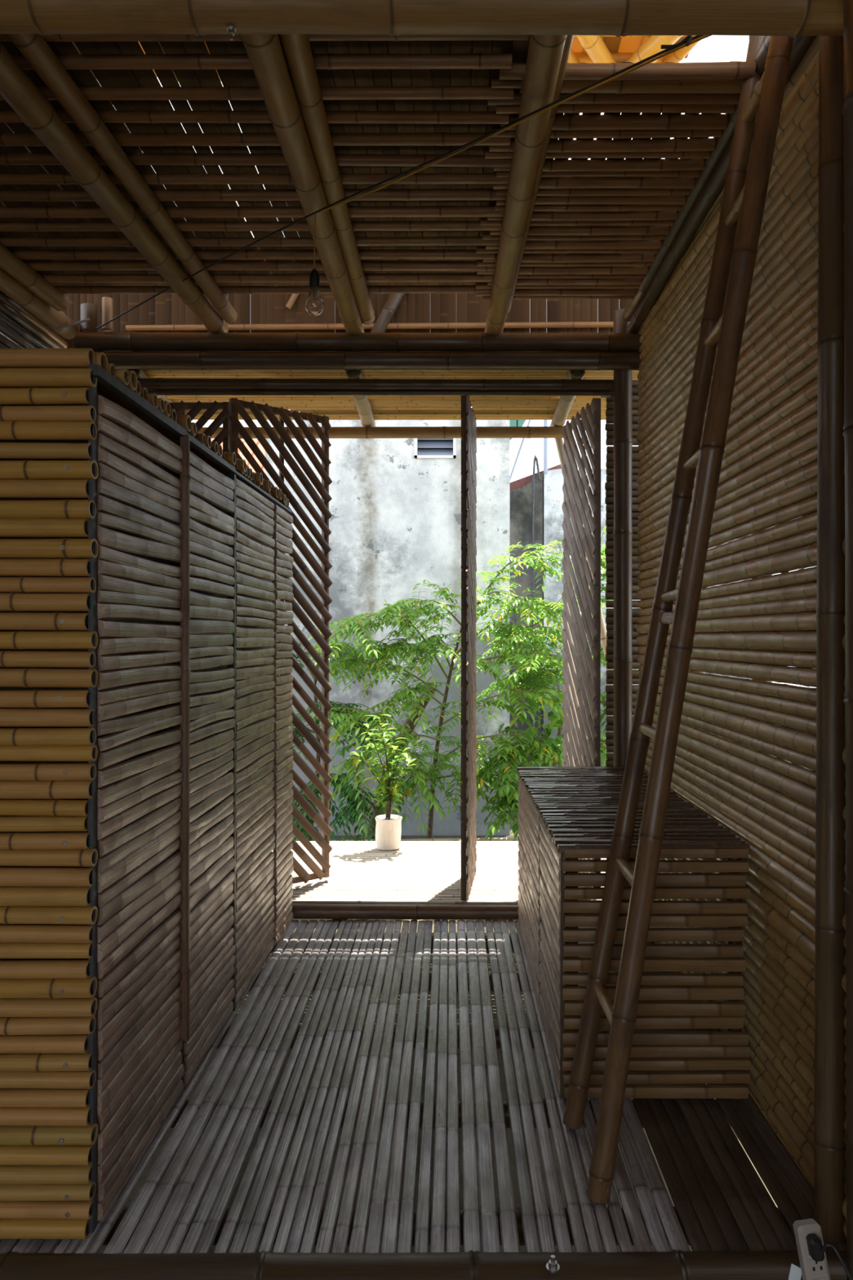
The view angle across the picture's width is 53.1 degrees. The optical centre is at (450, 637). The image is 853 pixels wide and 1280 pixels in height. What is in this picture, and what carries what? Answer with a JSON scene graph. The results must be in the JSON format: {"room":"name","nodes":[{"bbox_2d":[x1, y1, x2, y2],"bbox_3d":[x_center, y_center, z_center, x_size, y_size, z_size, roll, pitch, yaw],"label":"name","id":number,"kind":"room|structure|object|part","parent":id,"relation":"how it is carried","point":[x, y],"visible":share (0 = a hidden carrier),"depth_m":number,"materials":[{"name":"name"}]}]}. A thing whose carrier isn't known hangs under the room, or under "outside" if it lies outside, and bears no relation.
{"room":"traditional dwelling","nodes":[
{"label":"traditional dwelling","id":0,"kind":"room"},
{"bbox_2d":[0,290,67,348],"bbox_3d":[-1.800,-0.090,2.835,0.056,2.681,2.270,0,0,0],"label":"wall","id":1,"kind":"structure","parent":0,"point":[19,328],"depth_m":3.56,"materials":[{"name":"brown wood"}]},
{"bbox_2d":[0,0,843,37],"bbox_3d":[-0.552,-1.258,1.700,2.695,0.104,0.098,0,0,0],"label":"beam","id":2,"kind":"structure","parent":1,"relation":"attached to","point":[618,18],"depth_m":1.68,"materials":[{"name":"brown wood"}]},
{"bbox_2d":[0,242,68,311],"bbox_3d":[-1.630,-1.370,2.475,0.076,0.082,2.051,0,0,2],"label":"rafter","id":3,"kind":"object","parent":2,"relation":"on","point":[10,263],"visible":1,"depth_m":3.23,"materials":[{"name":"brown wood"}]},
{"bbox_2d":[0,267,78,339],"bbox_3d":[-1.707,-1.353,2.595,0.090,0.092,2.291,0,0,2],"label":"rafter","id":4,"kind":"object","parent":2,"relation":"on","point":[10,286],"visible":0.81,"depth_m":3.42,"materials":[{"name":"brown wood"}]},
{"bbox_2d":[53,317,89,330],"bbox_3d":[-1.609,-1.333,3.625,0.147,0.062,0.020,0,0,-8],"label":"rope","id":5,"kind":"object","parent":4,"relation":"attached to","point":[88,318],"visible":1,"depth_m":3.62,"materials":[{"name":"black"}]},
{"bbox_2d":[6,33,237,323],"bbox_3d":[-0.956,-1.370,2.555,0.069,0.082,2.211,0,0,1],"label":"rafter","id":6,"kind":"object","parent":2,"relation":"on","point":[33,47],"visible":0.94,"depth_m":2.38,"materials":[{"name":"brown wood"}]},
{"bbox_2d":[226,24,236,40],"bbox_3d":[-0.435,-1.200,1.695,0.020,0.024,0.020,0,0,0],"label":"bolt","id":7,"kind":"object","parent":2,"relation":"attached to","point":[231,28],"visible":1,"depth_m":1.69,"materials":[{"name":"silver metal"}]},
{"bbox_2d":[226,24,236,32],"bbox_3d":[-0.435,-1.210,1.695,0.020,0.004,0.020,0,0,0],"label":"washer","id":8,"kind":"object","parent":7,"relation":"in","point":[229,28],"depth_m":1.69,"materials":[{"name":"silver metal"}]},
{"bbox_2d":[0,246,629,348],"bbox_3d":[-0.617,-1.600,3.980,3.566,0.500,0.008,0,0,0],"label":"wall","id":9,"kind":"structure","parent":0,"point":[414,308],"depth_m":3.98,"materials":[{"name":"brown wood"}]},
{"bbox_2d":[284,283,304,310],"bbox_3d":[-0.708,-1.615,3.962,0.119,0.184,0.030,0,0,0],"label":"brace","id":10,"kind":"object","parent":9,"relation":"attached to","point":[293,298],"visible":0.33,"depth_m":3.95,"materials":[{"name":"brown wood"}]},
{"bbox_2d":[125,321,613,330],"bbox_3d":[-0.370,-1.442,3.950,2.260,0.042,0.028,0,0,0],"label":"batten","id":11,"kind":"object","parent":9,"relation":"attached to","point":[557,324],"visible":0.91,"depth_m":3.94,"materials":[{"name":"brown wood"}]},
{"bbox_2d":[370,284,405,332],"bbox_3d":[-0.275,-1.530,3.944,0.232,0.368,0.063,0,0,0],"label":"brace","id":12,"kind":"object","parent":9,"relation":"attached to","point":[390,307],"visible":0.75,"depth_m":3.92,"materials":[{"name":"brown wood"}]},
{"bbox_2d":[0,33,755,299],"bbox_3d":[-0.771,-1.436,2.422,3.057,0.086,2.259,0,0,0],"label":"ceiling","id":13,"kind":"structure","parent":0,"point":[393,105],"depth_m":2.53,"materials":[{"name":"brown wood"}]},
{"bbox_2d":[72,35,702,81],"bbox_3d":[-0.283,-2.933,1.798,5.834,0.188,5.596,0,0,0],"label":"roof","id":14,"kind":"structure","parent":0,"point":[584,48],"depth_m":4.27,"materials":[{"name":"brown wood"}]},
{"bbox_2d":[0,919,847,1253],"bbox_3d":[-0.405,1.300,2.756,2.474,0.095,2.087,0,0,0],"label":"floor","id":15,"kind":"structure","parent":0,"point":[300,1222],"depth_m":2.14,"materials":[{"name":"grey wood"}]},
{"bbox_2d":[79,302,102,351],"bbox_3d":[-1.575,-0.075,3.740,0.095,2.750,0.095,0,0,0],"label":"bamboo post","id":16,"kind":"object","parent":15,"relation":"on","point":[92,311],"visible":0.06,"depth_m":3.70,"materials":[{"name":"brown wood"}]},
{"bbox_2d":[93,350,641,370],"bbox_3d":[-0.393,-1.210,3.726,2.455,0.081,0.088,0,0,0],"label":"lintel beam","id":17,"kind":"structure","parent":16,"relation":"attached to","point":[155,360],"depth_m":3.69,"materials":[{"name":"brown wood"}]},
{"bbox_2d":[75,331,641,351],"bbox_3d":[-0.393,-1.290,3.725,2.455,0.086,0.094,0,0,0],"label":"lintel beam","id":18,"kind":"structure","parent":17,"relation":"on","point":[99,341],"depth_m":3.69,"materials":[{"name":"brown wood"}]},
{"bbox_2d":[102,297,112,331],"bbox_3d":[-1.488,-1.403,3.700,0.044,0.135,0.044,0,0,0],"label":"post","id":19,"kind":"object","parent":18,"relation":"on","point":[107,302],"visible":1,"depth_m":3.68,"materials":[{"name":"brown wood"}]},
{"bbox_2d":[0,41,228,333],"bbox_3d":[-1.033,-1.334,2.600,0.087,0.127,2.302,0,0,1],"label":"rafter","id":20,"kind":"object","parent":18,"relation":"on","point":[17,89],"visible":0.98,"depth_m":2.42,"materials":[{"name":"brown wood"}]},
{"bbox_2d":[96,35,704,329],"bbox_3d":[-0.464,-1.310,2.691,2.744,0.044,0.082,0,0,40],"label":"power cable","id":21,"kind":"object","parent":20,"relation":"attached to","point":[696,36],"visible":0.87,"depth_m":2.33,"materials":[{"name":"black rubber"}]},
{"bbox_2d":[304,213,324,315],"bbox_3d":[-0.414,-1.141,2.600,0.060,0.315,0.060,0,0,0],"label":"light bulb","id":22,"kind":"object","parent":21,"relation":"hanging from","point":[313,304],"visible":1,"depth_m":2.59,"materials":[{"name":"clear glass"}]},
{"bbox_2d":[309,268,319,288],"bbox_3d":[-0.414,-1.094,2.600,0.031,0.058,0.031,0,0,0],"label":"socket","id":23,"kind":"object","parent":22,"relation":"attached to","point":[314,276],"depth_m":2.59,"materials":[{"name":"black plastic"}]},
{"bbox_3d":[-0.414,-1.026,2.600,0.060,0.086,0.060,0,0,0],"label":"glass bulb","id":24,"kind":"part","parent":22,"relation":"part of","materials":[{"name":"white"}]},
{"bbox_3d":[-0.413,-1.210,2.601,0.008,0.177,0.005,0,0,-33],"label":"cord","id":25,"kind":"part","parent":22,"relation":"part of","materials":[{"name":"brown fabric"}]},
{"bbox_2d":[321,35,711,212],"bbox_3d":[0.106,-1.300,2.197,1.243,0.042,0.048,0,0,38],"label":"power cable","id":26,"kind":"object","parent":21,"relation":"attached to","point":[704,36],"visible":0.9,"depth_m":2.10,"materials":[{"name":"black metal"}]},
{"bbox_2d":[661,35,693,48],"bbox_3d":[0.505,-1.323,1.901,0.071,0.027,0.016,0,0,21],"label":"cable tie","id":27,"kind":"object","parent":21,"relation":"attached to","point":[687,39],"visible":0.98,"depth_m":1.90,"materials":[{"name":"black plastic"}]},
{"bbox_2d":[239,34,364,334],"bbox_3d":[-0.424,-1.347,2.610,0.087,0.088,2.320,0,0,0],"label":"rafter","id":28,"kind":"object","parent":18,"relation":"on","point":[264,51],"visible":0.88,"depth_m":2.34,"materials":[{"name":"brown wood"}]},
{"bbox_2d":[280,34,374,324],"bbox_3d":[-0.360,-1.386,2.565,0.072,0.074,2.230,0,0,0],"label":"rafter","id":29,"kind":"object","parent":28,"relation":"attached to","point":[297,48],"visible":0.87,"depth_m":2.39,"materials":[{"name":"brown wood"}]},
{"bbox_2d":[126,368,639,439],"bbox_3d":[0.200,-1.159,4.196,4.400,0.222,0.834,0,0,0],"label":"ceiling","id":30,"kind":"structure","parent":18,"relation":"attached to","point":[366,408],"depth_m":4.37,"materials":[{"name":"brown wood"}]},
{"bbox_2d":[484,35,567,335],"bbox_3d":[0.209,-1.350,2.610,0.089,0.086,2.320,0,0,-1],"label":"rafter","id":31,"kind":"object","parent":18,"relation":"on","point":[544,55],"visible":0.87,"depth_m":2.38,"materials":[{"name":"brown wood"}]},
{"bbox_2d":[506,35,573,313],"bbox_3d":[0.255,-1.398,2.525,0.048,0.060,2.151,0,0,-1],"label":"rafter","id":32,"kind":"object","parent":31,"relation":"on","point":[567,46],"visible":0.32,"depth_m":2.36,"materials":[{"name":"brown wood"}]},
{"bbox_2d":[626,35,815,333],"bbox_3d":[0.797,-1.356,2.797,0.058,0.067,1.895,0,0,0],"label":"rafter","id":33,"kind":"object","parent":18,"relation":"on","point":[713,187],"visible":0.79,"depth_m":2.75,"materials":[{"name":"brown wood"}]},
{"bbox_2d":[622,35,770,321],"bbox_3d":[0.789,-1.429,2.763,0.073,0.089,1.966,0,0,0],"label":"rafter","id":34,"kind":"object","parent":33,"relation":"on","point":[722,143],"visible":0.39,"depth_m":2.69,"materials":[{"name":"brown wood"}]},
{"bbox_2d":[0,347,293,1239],"bbox_3d":[-1.152,0.317,2.741,0.936,1.859,1.978,0,0,0],"label":"partition wall","id":35,"kind":"structure","parent":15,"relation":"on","point":[142,801],"depth_m":1.89,"materials":[{"name":"brown wood"}]},
{"bbox_3d":[-1.180,0.343,1.775,0.880,1.807,0.046,0,0,0],"label":"panel","id":36,"kind":"part","parent":35,"relation":"part of","materials":[{"name":"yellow wood"}]},
{"bbox_3d":[-0.736,0.355,2.058,0.021,1.752,0.515,0,0,1],"label":"panel","id":37,"kind":"part","parent":35,"relation":"part of","materials":[{"name":"brown wood"}]},
{"bbox_3d":[-1.157,-0.588,2.743,0.926,0.049,1.957,0,0,0],"label":"panel","id":38,"kind":"part","parent":35,"relation":"part of","materials":[{"name":"brown wood"}]},
{"bbox_3d":[-0.721,0.354,2.577,0.021,1.752,0.465,0,0,1],"label":"panel","id":39,"kind":"part","parent":35,"relation":"part of","materials":[{"name":"brown wood"}]},
{"bbox_3d":[-0.712,0.346,3.118,0.021,1.768,0.565,0,0,1],"label":"panel","id":40,"kind":"part","parent":35,"relation":"part of","materials":[{"name":"brown wood"}]},
{"bbox_3d":[-0.697,0.348,3.567,0.021,1.766,0.326,0,0,1],"label":"panel","id":41,"kind":"part","parent":35,"relation":"part of","materials":[{"name":"brown wood"}]},
{"bbox_2d":[516,766,751,1100],"bbox_3d":[0.544,0.900,2.991,0.522,0.700,1.418,0,0,0],"label":"cabinet","id":42,"kind":"object","parent":15,"relation":"on","point":[570,813],"visible":0.88,"depth_m":2.29,"materials":[{"name":"brown wood"}]},
{"bbox_3d":[0.298,0.909,3.263,0.018,0.669,0.875,0,0,0],"label":"door","id":43,"kind":"part","parent":42,"relation":"part of","materials":[{"name":"brown wood"}]},
{"bbox_3d":[0.297,0.573,2.998,0.018,0.010,1.405,0,0,0],"label":"rail","id":44,"kind":"part","parent":42,"relation":"part of","materials":[{"name":"brown wood"}]},
{"bbox_3d":[0.298,0.910,2.557,0.018,0.654,0.507,0,0,0],"label":"door","id":45,"kind":"part","parent":42,"relation":"part of","materials":[{"name":"brown wood"}]},
{"bbox_3d":[0.544,0.560,2.989,0.522,0.019,1.400,0,0,0],"label":"panel","id":46,"kind":"part","parent":42,"relation":"part of","materials":[{"name":"brown wood"}]},
{"bbox_3d":[0.557,0.912,2.998,0.495,0.676,1.382,0,0,0],"label":"frame","id":47,"kind":"part","parent":42,"relation":"part of","materials":[{"name":"brown wood"}]},
{"bbox_3d":[0.552,0.901,2.292,0.504,0.675,0.019,0,0,0],"label":"panel","id":48,"kind":"part","parent":42,"relation":"part of","materials":[{"name":"brown wood"}]},
{"bbox_2d":[562,35,794,1204],"bbox_3d":[0.553,-0.182,2.045,0.531,2.864,0.342,0,0,0],"label":"ladder","id":49,"kind":"object","parent":15,"relation":"on","point":[765,94],"visible":0.98,"depth_m":1.89,"materials":[{"name":"brown wood"}]},
{"bbox_2d":[813,35,846,1244],"bbox_3d":[0.806,-0.035,1.800,0.075,2.630,0.066,0,0,0],"label":"bamboo post","id":50,"kind":"object","parent":15,"relation":"on","point":[830,1011],"visible":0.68,"depth_m":1.77,"materials":[{"name":"brown wood"}]},
{"bbox_2d":[688,533,772,682],"bbox_3d":[0.895,-0.075,2.750,0.058,2.850,1.958,0,0,0],"label":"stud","id":51,"kind":"object","parent":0,"point":[752,534],"depth_m":2.43,"materials":[{"name":"brown wood"}]},
{"bbox_2d":[635,35,847,1240],"bbox_3d":[0.839,-0.092,2.722,0.056,2.757,2.046,0,0,0],"label":"wall","id":52,"kind":"structure","parent":0,"point":[745,757],"depth_m":2.23,"materials":[{"name":"beige wood"}]},
{"bbox_2d":[272,902,519,919],"bbox_3d":[-0.045,1.228,3.822,1.811,0.084,0.072,0,0,0],"label":"sill","id":53,"kind":"structure","parent":52,"relation":"attached to","point":[300,910],"depth_m":3.79,"materials":[{"name":"brown wood"}]},
{"bbox_2d":[292,900,518,904],"bbox_3d":[-0.045,1.217,3.874,1.810,0.054,0.030,0,0,0],"label":"strip","id":54,"kind":"object","parent":53,"relation":"attached to","point":[293,901],"visible":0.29,"depth_m":3.86,"materials":[{"name":"brown wood"}]},
{"bbox_2d":[613,308,632,900],"bbox_3d":[0.768,-0.075,3.800,0.087,2.750,0.087,0,0,36],"label":"bamboo post","id":55,"kind":"object","parent":53,"relation":"on","point":[623,379],"visible":0.58,"depth_m":3.77,"materials":[{"name":"brown wood"}]},
{"bbox_2d":[137,377,613,391],"bbox_3d":[-0.380,-1.145,3.860,2.240,0.060,0.055,0,0,0],"label":"rail","id":56,"kind":"object","parent":55,"relation":"attached to","point":[150,384],"visible":0.96,"depth_m":3.84,"materials":[{"name":"brown wood"}]},
{"bbox_2d":[227,397,333,886],"bbox_3d":[-0.808,0.045,4.072,0.563,2.296,0.045,0,0,-41],"label":"shutter","id":57,"kind":"object","parent":56,"relation":"hanging from","point":[236,406],"visible":0.5,"depth_m":4.14,"materials":[{"name":"brown wood"}]},
{"bbox_2d":[147,390,609,395],"bbox_3d":[-0.390,-1.109,3.862,2.220,0.027,0.024,0,0,0],"label":"rail","id":58,"kind":"object","parent":56,"relation":"attached to","point":[374,393],"visible":0.89,"depth_m":3.85,"materials":[{"name":"brown wood"}]},
{"bbox_2d":[561,397,600,887],"bbox_3d":[0.637,0.045,4.160,0.045,2.303,0.567,0,0,-9],"label":"shutter","id":59,"kind":"object","parent":56,"relation":"hanging from","point":[575,743],"visible":0.77,"depth_m":4.09,"materials":[{"name":"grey wood"}]},
{"bbox_2d":[0,1248,847,1279],"bbox_3d":[-0.525,1.299,1.715,2.750,0.115,0.110,0,0,0],"label":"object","id":60,"kind":"structure","parent":52,"relation":"attached to","point":[674,1264],"depth_m":1.70,"materials":[{"name":"brown wood"}]},
{"bbox_2d":[546,1254,559,1273],"bbox_3d":[0.203,1.237,1.690,0.028,0.024,0.028,0,0,0],"label":"bolt","id":61,"kind":"object","parent":60,"relation":"on","point":[553,1267],"visible":1,"depth_m":1.69,"materials":[{"name":"silver metal"}]},
{"bbox_2d":[546,1262,559,1273],"bbox_3d":[0.203,1.247,1.690,0.028,0.004,0.028,0,0,0],"label":"washer","id":62,"kind":"object","parent":61,"relation":"in","point":[553,1268],"depth_m":1.68,"materials":[{"name":"silver metal"}]},
{"bbox_2d":[788,1263,801,1279],"bbox_3d":[0.672,1.240,1.662,0.033,0.034,0.015,0,0,0],"label":"scrap","id":63,"kind":"object","parent":60,"relation":"on","point":[795,1273],"visible":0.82,"depth_m":1.66,"materials":[{"name":"white paper"}]},
{"label":"outside","id":64,"kind":"structure","parent":0,"visible":0},
{"bbox_2d":[11,808,777,1253],"bbox_3d":[0.000,1.800,4.000,28.000,0.200,24.000,0,0,0],"label":"ground","id":65,"kind":"structure","parent":64,"point":[516,1193],"depth_m":2.94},
{"bbox_2d":[210,438,265,473],"bbox_3d":[-4.200,-0.512,10.673,4.398,4.425,2.654,0,0,0],"label":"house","id":66,"kind":"structure","parent":65,"relation":"on","point":[259,445],"depth_m":11.19,"materials":[{"name":"paint"}]},
{"bbox_2d":[332,919,370,933],"bbox_3d":[0.000,1.471,4.450,3.075,0.457,1.200,0,0,0],"label":"support","id":67,"kind":"object","parent":65,"relation":"on","point":[339,920],"depth_m":4.92,"materials":[{"name":"brown wood"}]},
{"bbox_2d":[271,840,606,902],"bbox_3d":[0.000,1.222,4.469,4.400,0.043,1.192,0,0,0],"label":"patio floor","id":68,"kind":"structure","parent":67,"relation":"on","point":[418,870],"depth_m":4.39,"materials":[{"name":"white concrete"}]},
{"bbox_2d":[164,400,229,452],"bbox_3d":[-1.261,0.045,3.974,0.498,2.295,0.044,0,0,0],"label":"shutter","id":69,"kind":"object","parent":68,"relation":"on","point":[195,408],"visible":0.05,"depth_m":3.96,"materials":[{"name":"brown wood"}]},
{"bbox_2d":[346,714,415,850],"bbox_3d":[-0.395,0.818,4.892,0.408,0.770,0.243,0,0,0],"label":"potted plant","id":70,"kind":"object","parent":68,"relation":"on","point":[388,825],"visible":1,"depth_m":4.85,"materials":[{"name":"green plant"}]},
{"bbox_3d":[-0.385,0.769,4.890,0.263,0.553,0.084,0,0,0],"label":"stem","id":71,"kind":"part","parent":70,"relation":"part of","materials":[{"name":"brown plant"}]},
{"bbox_3d":[-0.353,1.113,4.881,0.156,0.179,0.156,0,0,0],"label":"pot","id":72,"kind":"part","parent":70,"relation":"part of","materials":[{"name":"white ceramic"}]},
{"bbox_2d":[460,395,476,900],"bbox_3d":[0.088,0.037,4.140,0.044,2.330,0.562,0,0,6],"label":"shutter","id":73,"kind":"object","parent":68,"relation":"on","point":[468,424],"visible":1,"depth_m":3.94,"materials":[{"name":"brown wood"}]},
{"bbox_3d":[0.080,0.037,4.141,0.012,2.330,0.562,0,0,6],"label":"slat panel","id":74,"kind":"part","parent":73,"relation":"part of","materials":[{"name":"brown wood"}]},
{"bbox_3d":[0.104,0.037,4.140,0.012,2.330,0.559,0,0,6],"label":"slat panel","id":75,"kind":"part","parent":73,"relation":"part of","materials":[{"name":"brown wood"}]},
{"bbox_2d":[555,438,613,684],"bbox_3d":[0.834,0.030,4.590,0.574,2.289,0.042,0,0,-6],"label":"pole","id":76,"kind":"object","parent":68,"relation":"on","point":[559,442],"visible":0.09,"depth_m":4.57,"materials":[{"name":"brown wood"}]},
{"bbox_2d":[604,380,664,872],"bbox_3d":[0.879,0.017,3.895,0.342,2.388,0.038,0,0,0],"label":"post","id":77,"kind":"object","parent":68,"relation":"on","point":[609,427],"visible":0.2,"depth_m":3.88,"materials":[{"name":"brown wood"}]},
{"bbox_2d":[265,200,531,835],"bbox_3d":[-0.375,-1.625,7.744,2.289,6.650,1.512,0,0,0],"label":"exterior wall","id":78,"kind":"structure","parent":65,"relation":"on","point":[395,504],"depth_m":7.00,"materials":[{"name":"paint"}]},
{"bbox_3d":[0.637,-1.730,7.600,0.264,0.733,0.020,0,0,0],"label":"stay rod","id":79,"kind":"part","parent":78,"relation":"part of","materials":[{"name":"grey metal"}]},
{"bbox_2d":[297,835,518,840],"bbox_3d":[0.000,1.655,6.150,12.000,0.090,1.600,0,0,0],"label":"planting bed","id":80,"kind":"object","parent":65,"relation":"on","point":[402,837],"depth_m":6.89,"materials":[{"name":"soil"}]},
{"bbox_2d":[271,640,407,840],"bbox_3d":[-0.904,0.809,6.077,1.213,1.630,1.087,0,0,0],"label":"shrub","id":81,"kind":"object","parent":80,"relation":"on","point":[349,795],"visible":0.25,"depth_m":5.81,"materials":[{"name":"green plant"}]},
{"bbox_2d":[346,833,374,840],"bbox_3d":[-0.499,1.484,5.768,0.535,0.256,0.658,0,0,24],"label":"fern","id":82,"kind":"object","parent":80,"relation":"on","point":[353,837],"visible":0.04,"depth_m":5.89,"materials":[{"name":"green plant"}]},
{"bbox_2d":[364,687,435,839],"bbox_3d":[-0.389,0.991,6.431,0.571,1.285,0.121,0,0,6],"label":"leaning trunk","id":83,"kind":"object","parent":80,"relation":"on","point":[409,722],"visible":0.24,"depth_m":6.38,"materials":[{"name":"brown plant"}]},
{"bbox_2d":[331,837,517,840],"bbox_3d":[0.250,1.480,6.075,2.202,0.130,0.119,0,0,-1],"label":"log","id":84,"kind":"object","parent":80,"relation":"on","point":[478,838],"visible":0.13,"depth_m":6.05,"materials":[{"name":"brown wood"}]},
{"bbox_2d":[302,540,610,838],"bbox_3d":[0.103,0.461,5.868,2.256,2.321,1.079,0,0,-6],"label":"tree","id":85,"kind":"object","parent":80,"relation":"on","point":[399,607],"visible":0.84,"depth_m":5.77,"materials":[{"name":"green plant"}]},
{"bbox_2d":[496,676,563,837],"bbox_3d":[0.587,0.810,5.853,0.540,1.084,0.273,0,0,0],"label":"shrub","id":86,"kind":"object","parent":80,"relation":"on","point":[557,718],"visible":0.48,"depth_m":5.83,"materials":[{"name":"green plant"}]},
{"bbox_2d":[475,526,634,840],"bbox_3d":[0.840,0.412,6.128,1.557,2.417,1.078,0,0,-5],"label":"shrub","id":87,"kind":"object","parent":80,"relation":"on","point":[502,762],"visible":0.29,"depth_m":5.96,"materials":[{"name":"green plant"}]},
{"bbox_2d":[510,454,751,789],"bbox_3d":[1.850,-0.068,9.469,2.700,3.535,1.862,0,0,0],"label":"exterior wall","id":88,"kind":"structure","parent":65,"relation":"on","point":[536,500],"depth_m":8.60,"materials":[{"name":"paint"}]},
{"bbox_2d":[543,419,547,473],"bbox_3d":[0.954,-2.110,8.550,0.043,0.927,0.041,0,0,0],"label":"antenna pole","id":89,"kind":"object","parent":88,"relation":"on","point":[545,421],"visible":0.45,"depth_m":8.53,"materials":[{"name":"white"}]},
{"bbox_3d":[-0.300,1.380,0.000,4.600,0.060,3.200,0,0,0],"label":"floor","id":90,"kind":"structure","parent":0,"visible":0},
{"bbox_2d":[792,0,852,1279],"bbox_3d":[0.752,-0.070,1.600,0.192,2.760,0.104,0,0,0],"label":"bamboo post","id":91,"kind":"object","parent":90,"relation":"on","point":[847,105],"depth_m":1.60,"materials":[{"name":"brown wood"}]},
{"bbox_3d":[0.689,1.203,1.605,0.066,0.188,0.063,0,0,0],"label":"power strip","id":92,"kind":"part","parent":91,"relation":"part of","materials":[{"name":"white plastic"}]},
{"bbox_2d":[803,1237,820,1255],"bbox_3d":[0.682,1.144,1.603,0.035,0.030,0.007,0,0,-1],"label":"socket","id":93,"kind":"object","parent":91,"relation":"attached to","point":[807,1242],"depth_m":1.60,"materials":[{"name":"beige plastic"}]},
{"bbox_2d":[807,1258,826,1275],"bbox_3d":[0.686,1.176,1.596,0.035,0.030,0.007,0,0,-1],"label":"socket","id":94,"kind":"object","parent":91,"relation":"attached to","point":[815,1267],"depth_m":1.59,"materials":[{"name":"beige plastic"}]},
{"bbox_2d":[811,1276,828,1279],"bbox_3d":[0.690,1.208,1.590,0.035,0.030,0.007,0,0,-1],"label":"socket","id":95,"kind":"object","parent":91,"relation":"attached to","point":[812,1277],"depth_m":1.59,"materials":[{"name":"beige plastic"}]},
{"bbox_2d":[821,1242,852,1279],"bbox_3d":[0.728,1.184,1.540,0.015,0.140,0.112,0,0,-45],"label":"power cable","id":96,"kind":"object","parent":91,"relation":"attached to","point":[827,1245],"visible":1,"depth_m":1.56,"materials":[{"name":"black rubber"}]}
]}

